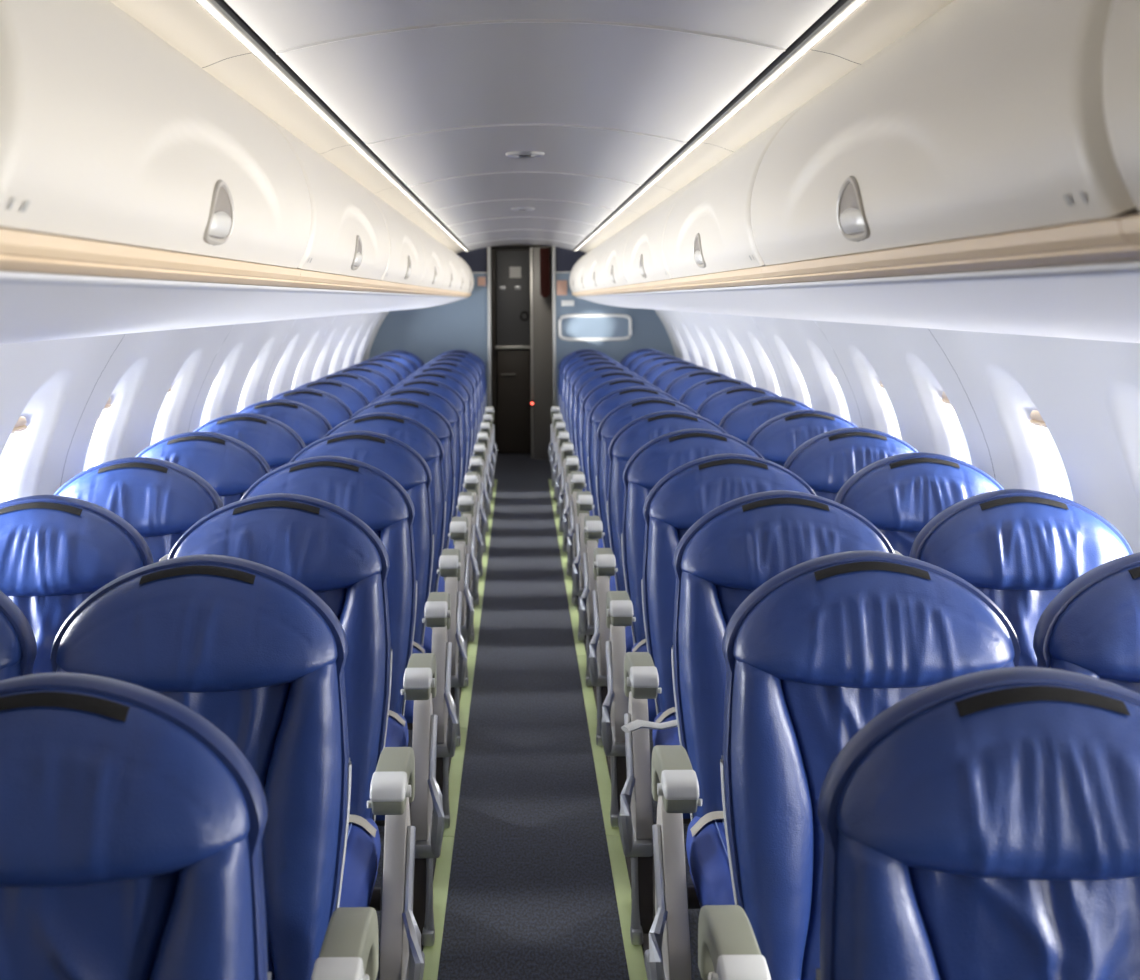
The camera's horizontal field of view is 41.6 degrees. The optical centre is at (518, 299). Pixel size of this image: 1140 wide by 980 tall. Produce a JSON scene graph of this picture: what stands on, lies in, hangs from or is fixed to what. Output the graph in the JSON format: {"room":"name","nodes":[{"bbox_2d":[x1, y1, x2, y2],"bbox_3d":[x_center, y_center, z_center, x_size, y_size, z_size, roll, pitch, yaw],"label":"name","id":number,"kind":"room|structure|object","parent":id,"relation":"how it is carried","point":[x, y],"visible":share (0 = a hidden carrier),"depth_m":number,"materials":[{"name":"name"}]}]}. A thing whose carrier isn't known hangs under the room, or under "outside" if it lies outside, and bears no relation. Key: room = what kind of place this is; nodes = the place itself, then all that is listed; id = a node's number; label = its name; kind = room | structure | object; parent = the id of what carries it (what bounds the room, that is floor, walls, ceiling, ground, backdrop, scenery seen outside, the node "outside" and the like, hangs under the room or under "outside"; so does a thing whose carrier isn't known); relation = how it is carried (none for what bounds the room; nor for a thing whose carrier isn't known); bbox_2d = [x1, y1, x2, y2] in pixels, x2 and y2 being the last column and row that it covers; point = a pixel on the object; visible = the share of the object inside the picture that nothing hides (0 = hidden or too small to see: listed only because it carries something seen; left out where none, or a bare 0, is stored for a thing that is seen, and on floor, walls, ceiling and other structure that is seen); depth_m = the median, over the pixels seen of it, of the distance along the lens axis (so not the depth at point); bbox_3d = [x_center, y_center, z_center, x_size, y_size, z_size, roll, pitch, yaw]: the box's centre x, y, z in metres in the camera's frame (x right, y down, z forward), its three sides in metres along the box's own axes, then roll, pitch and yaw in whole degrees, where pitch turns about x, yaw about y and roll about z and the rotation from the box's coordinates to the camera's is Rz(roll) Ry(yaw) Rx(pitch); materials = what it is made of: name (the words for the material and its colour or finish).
{"room":"aircraft cabin","nodes":[
{"label":"aircraft cabin","id":0,"kind":"room"},
{"bbox_2d":[0,311,388,500],"bbox_3d":[-1.255,0.800,5.430,0.290,1.475,15.540,0,0,0],"label":"wall","id":1,"kind":"structure","parent":0,"point":[62,388],"depth_m":4.98,"materials":[{"name":"white plastic"}]},
{"bbox_2d":[0,0,310,285],"bbox_3d":[-0.741,-0.220,1.965,0.714,0.392,1.670,0,0,0],"label":"bin","id":2,"kind":"object","parent":1,"relation":"attached to","point":[121,156],"visible":1,"depth_m":1.54,"materials":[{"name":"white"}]},
{"bbox_2d":[209,187,230,238],"bbox_3d":[-0.394,-0.114,1.965,0.012,0.074,0.136,0,0,0],"label":"latch","id":3,"kind":"object","parent":2,"relation":"on","point":[219,197],"depth_m":1.95,"materials":[{"name":"silver metal"}]},
{"bbox_2d":[0,284,465,343],"bbox_3d":[-0.786,0.034,5.435,0.671,0.097,15.530,0,0,0],"label":"wall panel","id":4,"kind":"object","parent":1,"relation":"attached to","point":[28,313],"depth_m":2.37,"materials":[{"name":"white plastic"}]},
{"bbox_2d":[0,271,467,297],"bbox_3d":[-0.447,-0.019,5.235,0.016,0.010,15.130,0,0,0],"label":"trim","id":5,"kind":"structure","parent":1,"relation":"attached to","point":[5,277],"depth_m":1.80,"materials":[{"name":"grey plastic"}]},
{"bbox_2d":[131,102,388,290],"bbox_3d":[-0.741,-0.220,3.635,0.714,0.392,1.670,0,0,0],"label":"bin","id":6,"kind":"object","parent":1,"relation":"attached to","point":[347,248],"visible":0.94,"depth_m":3.34,"materials":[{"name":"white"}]},
{"bbox_2d":[276,178,424,293],"bbox_3d":[-0.741,-0.220,5.305,0.714,0.392,1.670,0,0,0],"label":"bin","id":7,"kind":"object","parent":1,"relation":"attached to","point":[406,260],"visible":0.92,"depth_m":5.12,"materials":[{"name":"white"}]},
{"bbox_2d":[348,210,444,294],"bbox_3d":[-0.741,-0.220,6.975,0.714,0.392,1.670,0,0,0],"label":"bin","id":8,"kind":"object","parent":1,"relation":"attached to","point":[432,279],"visible":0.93,"depth_m":6.85,"materials":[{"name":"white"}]},
{"bbox_2d":[384,229,457,295],"bbox_3d":[-0.741,-0.220,8.645,0.714,0.392,1.670,0,0,0],"label":"bin","id":9,"kind":"object","parent":1,"relation":"attached to","point":[449,283],"visible":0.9,"depth_m":8.55,"materials":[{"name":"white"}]},
{"bbox_2d":[420,243,466,296],"bbox_3d":[-0.741,-0.220,10.315,0.714,0.392,1.670,0,0,0],"label":"bin","id":10,"kind":"object","parent":1,"relation":"attached to","point":[460,287],"visible":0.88,"depth_m":10.25,"materials":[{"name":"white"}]},
{"bbox_2d":[368,247,674,412],"bbox_3d":[0.026,0.515,13.222,2.804,2.030,0.056,0,0,0],"label":"wall","id":11,"kind":"structure","parent":0,"point":[430,332],"depth_m":13.20,"materials":[{"name":"blue plastic"}]},
{"bbox_2d":[558,314,631,340],"bbox_3d":[0.669,0.241,13.188,0.652,0.242,0.032,0,0,0],"label":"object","id":12,"kind":"object","parent":11,"relation":"attached to","point":[572,327],"visible":1,"depth_m":13.19,"materials":[{"name":"white"}]},
{"bbox_2d":[491,244,551,452],"bbox_3d":[0.026,0.480,14.135,1.000,2.100,1.830,0,0,0],"label":"door frame","id":13,"kind":"structure","parent":0,"point":[516,247],"depth_m":14.98,"materials":[{"name":"grey"}]},
{"bbox_2d":[109,0,464,253],"bbox_3d":[-0.542,-0.418,5.435,0.155,0.042,15.530,0,0,0],"label":"trim","id":14,"kind":"structure","parent":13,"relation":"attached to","point":[184,25],"depth_m":2.93,"materials":[{"name":"beige plastic"}]},
{"bbox_2d":[195,0,468,251],"bbox_3d":[-0.451,-0.429,5.435,0.028,0.012,15.530,0,0,0],"label":"trim","id":15,"kind":"structure","parent":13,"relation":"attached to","point":[213,8],"depth_m":2.96,"materials":[{"name":"grey plastic"}]},
{"bbox_2d":[487,247,490,405],"bbox_3d":[-0.260,0.517,13.225,0.028,2.030,0.090,0,0,0],"label":"trim","id":16,"kind":"structure","parent":13,"relation":"attached to","point":[488,248],"depth_m":13.18,"materials":[{"name":"silver metal"}]},
{"bbox_2d":[495,251,530,452],"bbox_3d":[-0.056,0.515,14.900,0.355,2.010,0.120,0,0,0],"label":"door","id":17,"kind":"structure","parent":13,"relation":"in","point":[512,267],"depth_m":14.88,"materials":[{"name":"grey"}]},
{"bbox_2d":[530,247,533,457],"bbox_3d":[0.126,0.509,14.530,0.030,2.040,0.060,0,0,0],"label":"trim","id":18,"kind":"structure","parent":13,"relation":"attached to","point":[531,257],"depth_m":14.50,"materials":[{"name":"silver metal"}]},
{"bbox_2d":[532,247,552,459],"bbox_3d":[0.231,0.509,14.450,0.190,2.040,0.200,0,0,0],"label":"trim","id":19,"kind":"structure","parent":13,"relation":"attached to","point":[542,307],"depth_m":14.35,"materials":[{"name":"grey"}]},
{"bbox_2d":[540,248,549,297],"bbox_3d":[0.243,-0.257,14.186,0.090,0.470,0.068,0,0,0],"label":"curtain","id":20,"kind":"object","parent":13,"relation":"hanging from","point":[544,252],"visible":1,"depth_m":14.18,"materials":[{"name":"red fabric"}]},
{"bbox_2d":[552,246,555,405],"bbox_3d":[0.312,0.513,13.225,0.028,2.030,0.090,0,0,0],"label":"trim","id":21,"kind":"structure","parent":13,"relation":"attached to","point":[553,247],"depth_m":13.18,"materials":[{"name":"silver metal"}]},
{"bbox_2d":[214,0,847,250],"bbox_3d":[0.020,-0.461,5.435,0.914,0.058,15.530,0,0,0],"label":"ceiling","id":22,"kind":"structure","parent":0,"point":[668,84],"depth_m":3.25,"materials":[{"name":"white plastic"}]},
{"bbox_2d":[276,19,785,245],"bbox_3d":[0.020,-0.461,4.950,0.890,0.058,13.964,0,0,0],"label":"trim","id":23,"kind":"structure","parent":22,"relation":"attached to","point":[510,20],"depth_m":2.63,"materials":[{"name":"grey plastic"}]},
{"bbox_2d":[573,0,866,250],"bbox_3d":[0.491,-0.435,5.435,0.028,0.012,15.530,0,0,0],"label":"trim","id":24,"kind":"structure","parent":22,"relation":"attached to","point":[850,6],"depth_m":3.00,"materials":[{"name":"grey plastic"}]},
{"bbox_2d":[374,453,702,979],"bbox_3d":[0.032,1.560,6.335,2.800,0.060,17.330,0,0,0],"label":"floor","id":25,"kind":"structure","parent":0,"point":[531,895],"depth_m":4.62,"materials":[{"name":"grey carpet"}]},
{"bbox_2d":[0,591,36,680],"bbox_3d":[-1.026,0.977,2.173,0.492,1.108,0.676,0,0,0],"label":"passenger seat","id":26,"kind":"object","parent":25,"relation":"on","point":[18,646],"visible":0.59,"depth_m":2.42,"materials":[{"name":"blue leather"}]},
{"bbox_2d":[0,495,153,673],"bbox_3d":[-1.026,0.977,2.960,0.492,1.108,0.676,0,0,0],"label":"passenger seat","id":27,"kind":"object","parent":25,"relation":"on","point":[56,551],"visible":0.3,"depth_m":3.16,"materials":[{"name":"blue leather"}]},
{"bbox_2d":[0,672,270,979],"bbox_3d":[-0.469,0.974,1.385,0.589,1.108,0.694,0,0,0],"label":"passenger seat","id":28,"kind":"object","parent":25,"relation":"on","point":[132,826],"visible":1,"depth_m":1.59,"materials":[{"name":"blue leather"}]},
{"bbox_2d":[54,457,223,562],"bbox_3d":[-1.026,0.977,3.747,0.492,1.108,0.676,0,0,0],"label":"passenger seat","id":29,"kind":"object","parent":25,"relation":"on","point":[161,499],"visible":0.2,"depth_m":3.96,"materials":[{"name":"blue leather"}]},
{"bbox_2d":[136,431,270,505],"bbox_3d":[-1.026,0.977,4.534,0.492,1.108,0.676,0,0,0],"label":"passenger seat","id":30,"kind":"object","parent":25,"relation":"on","point":[228,464],"visible":0.16,"depth_m":4.75,"materials":[{"name":"blue leather"}]},
{"bbox_2d":[50,554,378,979],"bbox_3d":[-0.469,0.974,2.172,0.589,1.108,0.694,0,0,0],"label":"passenger seat","id":31,"kind":"object","parent":25,"relation":"on","point":[246,646],"visible":0.57,"depth_m":2.36,"materials":[{"name":"blue leather"}]},
{"bbox_2d":[193,413,305,470],"bbox_3d":[-1.026,0.977,5.321,0.492,1.108,0.676,0,0,0],"label":"passenger seat","id":32,"kind":"object","parent":25,"relation":"on","point":[275,441],"visible":0.16,"depth_m":5.54,"materials":[{"name":"blue leather"}]},
{"bbox_2d":[236,399,331,445],"bbox_3d":[-1.026,0.977,6.108,0.492,1.108,0.676,0,0,0],"label":"passenger seat","id":33,"kind":"object","parent":25,"relation":"on","point":[308,423],"visible":0.12,"depth_m":6.33,"materials":[{"name":"blue leather"}]},
{"bbox_2d":[159,493,424,979],"bbox_3d":[-0.475,0.975,2.961,0.594,1.107,0.675,0,0,0],"label":"passenger seat","id":34,"kind":"object","parent":25,"relation":"on","point":[319,544],"visible":0.43,"depth_m":3.13,"materials":[{"name":"blue leather"}]},
{"bbox_2d":[339,818,380,906],"bbox_3d":[-0.515,1.143,2.868,0.456,0.170,0.492,0,0,0],"label":"seat cushion","id":35,"kind":"object","parent":34,"relation":"on","point":[363,848],"depth_m":2.92,"materials":[{"name":"blue fabric"}]},
{"bbox_2d":[269,388,352,427],"bbox_3d":[-1.026,0.977,6.895,0.492,1.108,0.676,0,0,0],"label":"passenger seat","id":36,"kind":"object","parent":25,"relation":"on","point":[331,407],"visible":0.08,"depth_m":7.12,"materials":[{"name":"blue leather"}]},
{"bbox_2d":[295,380,368,413],"bbox_3d":[-1.026,0.977,7.682,0.492,1.108,0.676,0,0,0],"label":"passenger seat","id":37,"kind":"object","parent":25,"relation":"on","point":[353,398],"visible":0.06,"depth_m":7.91,"materials":[{"name":"blue leather"}]},
{"bbox_2d":[240,456,444,945],"bbox_3d":[-0.475,0.975,3.748,0.594,1.107,0.675,0,0,0],"label":"passenger seat","id":38,"kind":"object","parent":25,"relation":"on","point":[362,489],"visible":0.26,"depth_m":3.91,"materials":[{"name":"blue leather"}]},
{"bbox_2d":[375,714,408,819],"bbox_3d":[-0.515,1.143,3.655,0.456,0.170,0.492,0,0,0],"label":"seat cushion","id":39,"kind":"object","parent":38,"relation":"on","point":[397,735],"depth_m":3.76,"materials":[{"name":"blue fabric"}]},
{"bbox_2d":[316,372,382,403],"bbox_3d":[-1.026,0.977,8.469,0.492,1.108,0.676,0,0,0],"label":"passenger seat","id":40,"kind":"object","parent":25,"relation":"on","point":[370,390],"visible":0.06,"depth_m":8.70,"materials":[{"name":"blue leather"}]},
{"bbox_2d":[333,366,393,393],"bbox_3d":[-1.026,0.977,9.256,0.492,1.108,0.676,0,0,0],"label":"passenger seat","id":41,"kind":"object","parent":25,"relation":"on","point":[383,382],"visible":0.06,"depth_m":9.49,"materials":[{"name":"blue leather"}]},
{"bbox_2d":[289,430,457,827],"bbox_3d":[-0.475,0.975,4.535,0.594,1.107,0.675,0,0,0],"label":"passenger seat","id":42,"kind":"object","parent":25,"relation":"on","point":[388,454],"visible":0.23,"depth_m":4.71,"materials":[{"name":"blue leather"}]},
{"bbox_2d":[404,644,425,722],"bbox_3d":[-0.515,1.143,4.442,0.456,0.170,0.492,0,0,0],"label":"seat cushion","id":43,"kind":"object","parent":42,"relation":"on","point":[417,648],"depth_m":4.20,"materials":[{"name":"grey plastic"}]},
{"bbox_2d":[348,361,402,385],"bbox_3d":[-1.026,0.977,10.043,0.492,1.108,0.676,0,0,0],"label":"passenger seat","id":44,"kind":"object","parent":25,"relation":"on","point":[392,374],"visible":0.1,"depth_m":10.28,"materials":[{"name":"blue leather"}]},
{"bbox_2d":[323,412,466,746],"bbox_3d":[-0.475,0.975,5.322,0.594,1.107,0.675,0,0,0],"label":"passenger seat","id":45,"kind":"object","parent":25,"relation":"on","point":[446,562],"visible":0.2,"depth_m":5.50,"materials":[{"name":"blue leather"}]},
{"bbox_2d":[349,398,473,686],"bbox_3d":[-0.475,0.975,6.109,0.594,1.107,0.675,0,0,0],"label":"passenger seat","id":46,"kind":"object","parent":25,"relation":"on","point":[456,528],"visible":0.19,"depth_m":6.29,"materials":[{"name":"blue leather"}]},
{"bbox_2d":[369,388,479,640],"bbox_3d":[-0.475,0.975,6.896,0.594,1.107,0.675,0,0,0],"label":"passenger seat","id":47,"kind":"object","parent":25,"relation":"on","point":[463,501],"visible":0.2,"depth_m":7.08,"materials":[{"name":"blue leather"}]},
{"bbox_2d":[384,379,483,604],"bbox_3d":[-0.475,0.975,7.683,0.594,1.107,0.675,0,0,0],"label":"passenger seat","id":48,"kind":"object","parent":25,"relation":"on","point":[469,480],"visible":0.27,"depth_m":7.88,"materials":[{"name":"blue leather"}]},
{"bbox_2d":[397,372,486,575],"bbox_3d":[-0.475,0.975,8.470,0.594,1.107,0.675,0,0,0],"label":"passenger seat","id":49,"kind":"object","parent":25,"relation":"on","point":[475,464],"visible":0.2,"depth_m":8.66,"materials":[{"name":"blue leather"}]},
{"bbox_2d":[408,366,489,551],"bbox_3d":[-0.475,0.975,9.257,0.594,1.107,0.675,0,0,0],"label":"passenger seat","id":50,"kind":"object","parent":25,"relation":"on","point":[478,449],"visible":0.18,"depth_m":9.46,"materials":[{"name":"blue leather"}]},
{"bbox_2d":[417,361,491,531],"bbox_3d":[-0.475,0.975,10.044,0.594,1.107,0.675,0,0,0],"label":"passenger seat","id":51,"kind":"object","parent":25,"relation":"on","point":[482,437],"visible":0.13,"depth_m":10.24,"materials":[{"name":"blue leather"}]},
{"bbox_2d":[424,357,493,514],"bbox_3d":[-0.475,0.975,10.831,0.594,1.107,0.675,0,0,0],"label":"passenger seat","id":52,"kind":"object","parent":25,"relation":"on","point":[485,426],"visible":0.17,"depth_m":11.04,"materials":[{"name":"blue leather"}]},
{"bbox_2d":[423,479,496,979],"bbox_3d":[-0.205,1.528,5.260,0.042,0.006,14.976,0,0,0],"label":"strip","id":53,"kind":"object","parent":25,"relation":"on","point":[443,863],"visible":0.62,"depth_m":4.60,"materials":[{"name":"plastic"}]},
{"bbox_2d":[431,353,495,499],"bbox_3d":[-0.475,0.975,11.618,0.594,1.107,0.675,0,0,0],"label":"passenger seat","id":54,"kind":"object","parent":25,"relation":"on","point":[486,417],"visible":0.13,"depth_m":11.82,"materials":[{"name":"blue leather"}]},
{"bbox_2d":[437,350,496,486],"bbox_3d":[-0.475,0.975,12.405,0.594,1.107,0.675,0,0,0],"label":"passenger seat","id":55,"kind":"object","parent":25,"relation":"on","point":[489,409],"visible":0.07,"depth_m":12.62,"materials":[{"name":"blue leather"}]},
{"bbox_2d":[548,349,606,486],"bbox_3d":[0.533,0.969,12.405,0.594,1.107,0.675,0,0,0],"label":"passenger seat","id":56,"kind":"object","parent":25,"relation":"on","point":[554,409],"visible":0.15,"depth_m":12.60,"materials":[{"name":"blue leather"}]},
{"bbox_2d":[550,352,611,499],"bbox_3d":[0.533,0.969,11.618,0.594,1.107,0.675,0,0,0],"label":"passenger seat","id":57,"kind":"object","parent":25,"relation":"on","point":[557,417],"visible":0.16,"depth_m":11.82,"materials":[{"name":"blue leather"}]},
{"bbox_2d":[552,356,619,513],"bbox_3d":[0.533,0.969,10.831,0.594,1.107,0.675,0,0,0],"label":"passenger seat","id":58,"kind":"object","parent":25,"relation":"on","point":[560,426],"visible":0.14,"depth_m":11.02,"materials":[{"name":"blue leather"}]},
{"bbox_2d":[555,360,627,531],"bbox_3d":[0.533,0.969,10.044,0.594,1.107,0.675,0,0,0],"label":"passenger seat","id":59,"kind":"object","parent":25,"relation":"on","point":[564,436],"visible":0.16,"depth_m":10.23,"materials":[{"name":"blue leather"}]},
{"bbox_2d":[558,365,636,551],"bbox_3d":[0.533,0.969,9.257,0.594,1.107,0.675,0,0,0],"label":"passenger seat","id":60,"kind":"object","parent":25,"relation":"on","point":[568,448],"visible":0.15,"depth_m":9.44,"materials":[{"name":"blue leather"}]},
{"bbox_2d":[548,479,647,979],"bbox_3d":[0.269,1.525,5.260,0.042,0.006,14.976,0,0,0],"label":"strip","id":61,"kind":"object","parent":25,"relation":"on","point":[634,954],"visible":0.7,"depth_m":4.55,"materials":[{"name":"plastic"}]},
{"bbox_2d":[562,371,649,575],"bbox_3d":[0.533,0.969,8.470,0.594,1.107,0.675,0,0,0],"label":"passenger seat","id":62,"kind":"object","parent":25,"relation":"on","point":[573,462],"visible":0.19,"depth_m":8.66,"materials":[{"name":"blue leather"}]},
{"bbox_2d":[566,378,661,604],"bbox_3d":[0.533,0.969,7.683,0.594,1.107,0.675,0,0,0],"label":"passenger seat","id":63,"kind":"object","parent":25,"relation":"on","point":[579,480],"visible":0.19,"depth_m":7.86,"materials":[{"name":"blue leather"}]},
{"bbox_2d":[577,602,654,952],"bbox_3d":[0.332,1.522,5.235,0.080,0.012,15.130,0,0,0],"label":"trim","id":64,"kind":"structure","parent":25,"relation":"on","point":[645,944],"depth_m":3.98,"materials":[{"name":"grey"}]},
{"bbox_2d":[572,386,678,640],"bbox_3d":[0.533,0.969,6.896,0.594,1.107,0.675,0,0,0],"label":"passenger seat","id":65,"kind":"object","parent":25,"relation":"on","point":[586,501],"visible":0.2,"depth_m":7.08,"materials":[{"name":"blue leather"}]},
{"bbox_2d":[579,397,699,685],"bbox_3d":[0.533,0.969,6.109,0.594,1.107,0.675,0,0,0],"label":"passenger seat","id":66,"kind":"object","parent":25,"relation":"on","point":[595,527],"visible":0.3,"depth_m":6.29,"materials":[{"name":"blue leather"}]},
{"bbox_2d":[588,410,727,745],"bbox_3d":[0.533,0.969,5.322,0.594,1.107,0.675,0,0,0],"label":"passenger seat","id":67,"kind":"object","parent":25,"relation":"on","point":[607,562],"visible":0.18,"depth_m":5.49,"materials":[{"name":"blue leather"}]},
{"bbox_2d":[634,355,684,376],"bbox_3d":[1.084,0.965,10.830,0.492,1.108,0.676,0,0,0],"label":"passenger seat","id":68,"kind":"object","parent":25,"relation":"on","point":[641,369],"visible":0.06,"depth_m":11.07,"materials":[{"name":"blue leather"}]},
{"bbox_2d":[642,360,695,383],"bbox_3d":[1.084,0.965,10.043,0.492,1.108,0.676,0,0,0],"label":"passenger seat","id":69,"kind":"object","parent":25,"relation":"on","point":[656,370],"visible":0.02,"depth_m":10.28,"materials":[{"name":"blue leather"}]},
{"bbox_2d":[653,364,711,391],"bbox_3d":[1.084,0.965,9.256,0.492,1.108,0.676,0,0,0],"label":"passenger seat","id":70,"kind":"object","parent":25,"relation":"on","point":[663,380],"visible":0.03,"depth_m":9.49,"materials":[{"name":"blue leather"}]},
{"bbox_2d":[601,428,764,826],"bbox_3d":[0.533,0.969,4.535,0.594,1.107,0.675,0,0,0],"label":"passenger seat","id":71,"kind":"object","parent":25,"relation":"on","point":[663,454],"visible":0.29,"depth_m":4.70,"materials":[{"name":"blue leather"}]},
{"bbox_2d":[631,643,655,721],"bbox_3d":[0.575,1.137,4.442,0.456,0.170,0.492,0,0,0],"label":"seat cushion","id":72,"kind":"object","parent":71,"relation":"on","point":[638,647],"depth_m":4.21,"materials":[{"name":"grey plastic"}]},
{"bbox_2d":[665,370,729,400],"bbox_3d":[1.084,0.965,8.469,0.492,1.108,0.676,0,0,0],"label":"passenger seat","id":73,"kind":"object","parent":25,"relation":"on","point":[676,388],"visible":0.09,"depth_m":8.70,"materials":[{"name":"blue leather"}]},
{"bbox_2d":[679,377,751,411],"bbox_3d":[1.084,0.965,7.682,0.492,1.108,0.676,0,0,0],"label":"passenger seat","id":74,"kind":"object","parent":25,"relation":"on","point":[698,393],"visible":0.07,"depth_m":7.91,"materials":[{"name":"blue leather"}]},
{"bbox_2d":[618,453,815,944],"bbox_3d":[0.533,0.969,3.748,0.594,1.107,0.675,0,0,0],"label":"passenger seat","id":75,"kind":"object","parent":25,"relation":"on","point":[697,487],"visible":0.32,"depth_m":3.90,"materials":[{"name":"blue leather"}]},
{"bbox_2d":[652,712,690,818],"bbox_3d":[0.575,1.137,3.655,0.456,0.170,0.492,0,0,0],"label":"seat cushion","id":76,"kind":"object","parent":75,"relation":"on","point":[670,736],"depth_m":3.74,"materials":[{"name":"blue fabric"}]},
{"bbox_2d":[697,386,779,424],"bbox_3d":[1.084,0.965,6.895,0.492,1.108,0.676,0,0,0],"label":"passenger seat","id":77,"kind":"object","parent":25,"relation":"on","point":[715,407],"visible":0.08,"depth_m":7.12,"materials":[{"name":"blue leather"}]},
{"bbox_2d":[718,396,813,442],"bbox_3d":[1.084,0.965,6.108,0.492,1.108,0.676,0,0,0],"label":"passenger seat","id":78,"kind":"object","parent":25,"relation":"on","point":[740,422],"visible":0.09,"depth_m":6.33,"materials":[{"name":"blue leather"}]},
{"bbox_2d":[644,490,901,979],"bbox_3d":[0.533,0.969,2.961,0.594,1.107,0.675,0,0,0],"label":"passenger seat","id":79,"kind":"object","parent":25,"relation":"on","point":[742,543],"visible":0.36,"depth_m":3.13,"materials":[{"name":"blue leather"}]},
{"bbox_2d":[686,816,734,907],"bbox_3d":[0.575,1.137,2.868,0.456,0.170,0.492,0,0,0],"label":"seat cushion","id":80,"kind":"object","parent":79,"relation":"on","point":[706,844],"depth_m":2.92,"materials":[{"name":"blue fabric"}]},
{"bbox_2d":[747,410,858,465],"bbox_3d":[1.084,0.965,5.321,0.492,1.108,0.676,0,0,0],"label":"passenger seat","id":81,"kind":"object","parent":25,"relation":"on","point":[776,439],"visible":0.13,"depth_m":5.54,"materials":[{"name":"blue leather"}]},
{"bbox_2d":[783,427,917,500],"bbox_3d":[1.084,0.965,4.534,0.492,1.108,0.676,0,0,0],"label":"passenger seat","id":82,"kind":"object","parent":25,"relation":"on","point":[826,461],"visible":0.16,"depth_m":4.75,"materials":[{"name":"blue leather"}]},
{"bbox_2d":[698,550,1019,979],"bbox_3d":[0.527,0.968,2.172,0.589,1.108,0.694,0,0,0],"label":"passenger seat","id":83,"kind":"object","parent":25,"relation":"on","point":[824,646],"visible":0.66,"depth_m":2.36,"materials":[{"name":"blue leather"}]},
{"bbox_2d":[834,452,1003,556],"bbox_3d":[1.084,0.965,3.747,0.492,1.108,0.676,0,0,0],"label":"passenger seat","id":84,"kind":"object","parent":25,"relation":"on","point":[900,494],"visible":0.11,"depth_m":3.96,"materials":[{"name":"blue leather"}]},
{"bbox_2d":[816,666,1139,979],"bbox_3d":[0.527,0.968,1.385,0.589,1.108,0.694,0,0,0],"label":"passenger seat","id":85,"kind":"object","parent":25,"relation":"on","point":[982,825],"visible":1,"depth_m":1.59,"materials":[{"name":"blue leather"}]},
{"bbox_2d":[909,489,1132,666],"bbox_3d":[1.084,0.965,2.960,0.492,1.108,0.676,0,0,0],"label":"passenger seat","id":86,"kind":"object","parent":25,"relation":"on","point":[1020,548],"visible":0.32,"depth_m":3.16,"materials":[{"name":"blue leather"}]},
{"bbox_2d":[1033,552,1139,693],"bbox_3d":[1.084,0.965,2.173,0.492,1.108,0.676,0,0,0],"label":"passenger seat","id":87,"kind":"object","parent":25,"relation":"on","point":[1091,627],"visible":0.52,"depth_m":2.39,"materials":[{"name":"blue leather"}]},
{"bbox_2d":[578,0,953,252],"bbox_3d":[0.583,-0.424,5.435,0.155,0.042,15.530,0,0,0],"label":"ceiling light strip","id":88,"kind":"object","parent":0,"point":[876,24],"depth_m":2.97,"materials":[{"name":"beige plastic"}]},
{"bbox_2d":[654,309,1139,553],"bbox_3d":[1.311,0.785,5.430,0.290,1.475,15.540,0,0,0],"label":"wall","id":89,"kind":"structure","parent":0,"point":[1086,393],"depth_m":4.30,"materials":[{"name":"white plastic"}]},
{"bbox_2d":[577,240,640,295],"bbox_3d":[0.784,-0.229,10.315,0.714,0.392,1.670,0,0,0],"label":"bin","id":90,"kind":"object","parent":89,"relation":"attached to","point":[582,281],"visible":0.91,"depth_m":10.24,"materials":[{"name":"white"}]},
{"bbox_2d":[587,227,656,294],"bbox_3d":[0.784,-0.229,8.645,0.714,0.392,1.670,0,0,0],"label":"bin","id":91,"kind":"object","parent":89,"relation":"attached to","point":[594,272],"visible":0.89,"depth_m":8.55,"materials":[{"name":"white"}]},
{"bbox_2d":[601,207,704,293],"bbox_3d":[0.784,-0.229,6.975,0.714,0.392,1.670,0,0,0],"label":"bin","id":92,"kind":"object","parent":89,"relation":"attached to","point":[614,275],"visible":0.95,"depth_m":6.83,"materials":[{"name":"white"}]},
{"bbox_2d":[624,169,769,291],"bbox_3d":[0.784,-0.229,5.305,0.714,0.392,1.670,0,0,0],"label":"bin","id":93,"kind":"object","parent":89,"relation":"attached to","point":[645,265],"visible":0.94,"depth_m":5.11,"materials":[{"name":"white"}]},
{"bbox_2d":[664,92,931,289],"bbox_3d":[0.784,-0.229,3.635,0.714,0.392,1.670,0,0,0],"label":"bin","id":94,"kind":"object","parent":89,"relation":"attached to","point":[709,242],"visible":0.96,"depth_m":3.34,"materials":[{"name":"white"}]},
{"bbox_2d":[576,275,1139,342],"bbox_3d":[0.833,0.025,5.435,0.671,0.097,15.530,0,0,0],"label":"wall panel","id":95,"kind":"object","parent":89,"relation":"attached to","point":[1105,308],"depth_m":2.16,"materials":[{"name":"white plastic"}]},
{"bbox_2d":[576,262,1139,297],"bbox_3d":[0.493,-0.025,5.235,0.016,0.010,15.130,0,0,0],"label":"trim","id":96,"kind":"structure","parent":89,"relation":"attached to","point":[1129,268],"depth_m":1.66,"materials":[{"name":"grey plastic"}]},
{"bbox_2d":[751,0,1139,282],"bbox_3d":[0.784,-0.229,1.965,0.714,0.392,1.670,0,0,0],"label":"bin","id":97,"kind":"object","parent":89,"relation":"attached to","point":[977,139],"visible":1,"depth_m":1.52,"materials":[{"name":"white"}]},
{"bbox_2d":[840,183,863,234],"bbox_3d":[0.439,-0.119,1.965,0.012,0.074,0.136,0,0,0],"label":"handle","id":98,"kind":"object","parent":97,"relation":"on","point":[851,194],"depth_m":1.95,"materials":[{"name":"grey"}]},
{"bbox_2d":[1102,0,1139,250],"bbox_3d":[0.784,-0.229,0.295,0.714,0.392,1.670,0,0,0],"label":"bin","id":99,"kind":"object","parent":89,"relation":"attached to","point":[1121,49],"visible":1,"depth_m":1.08,"materials":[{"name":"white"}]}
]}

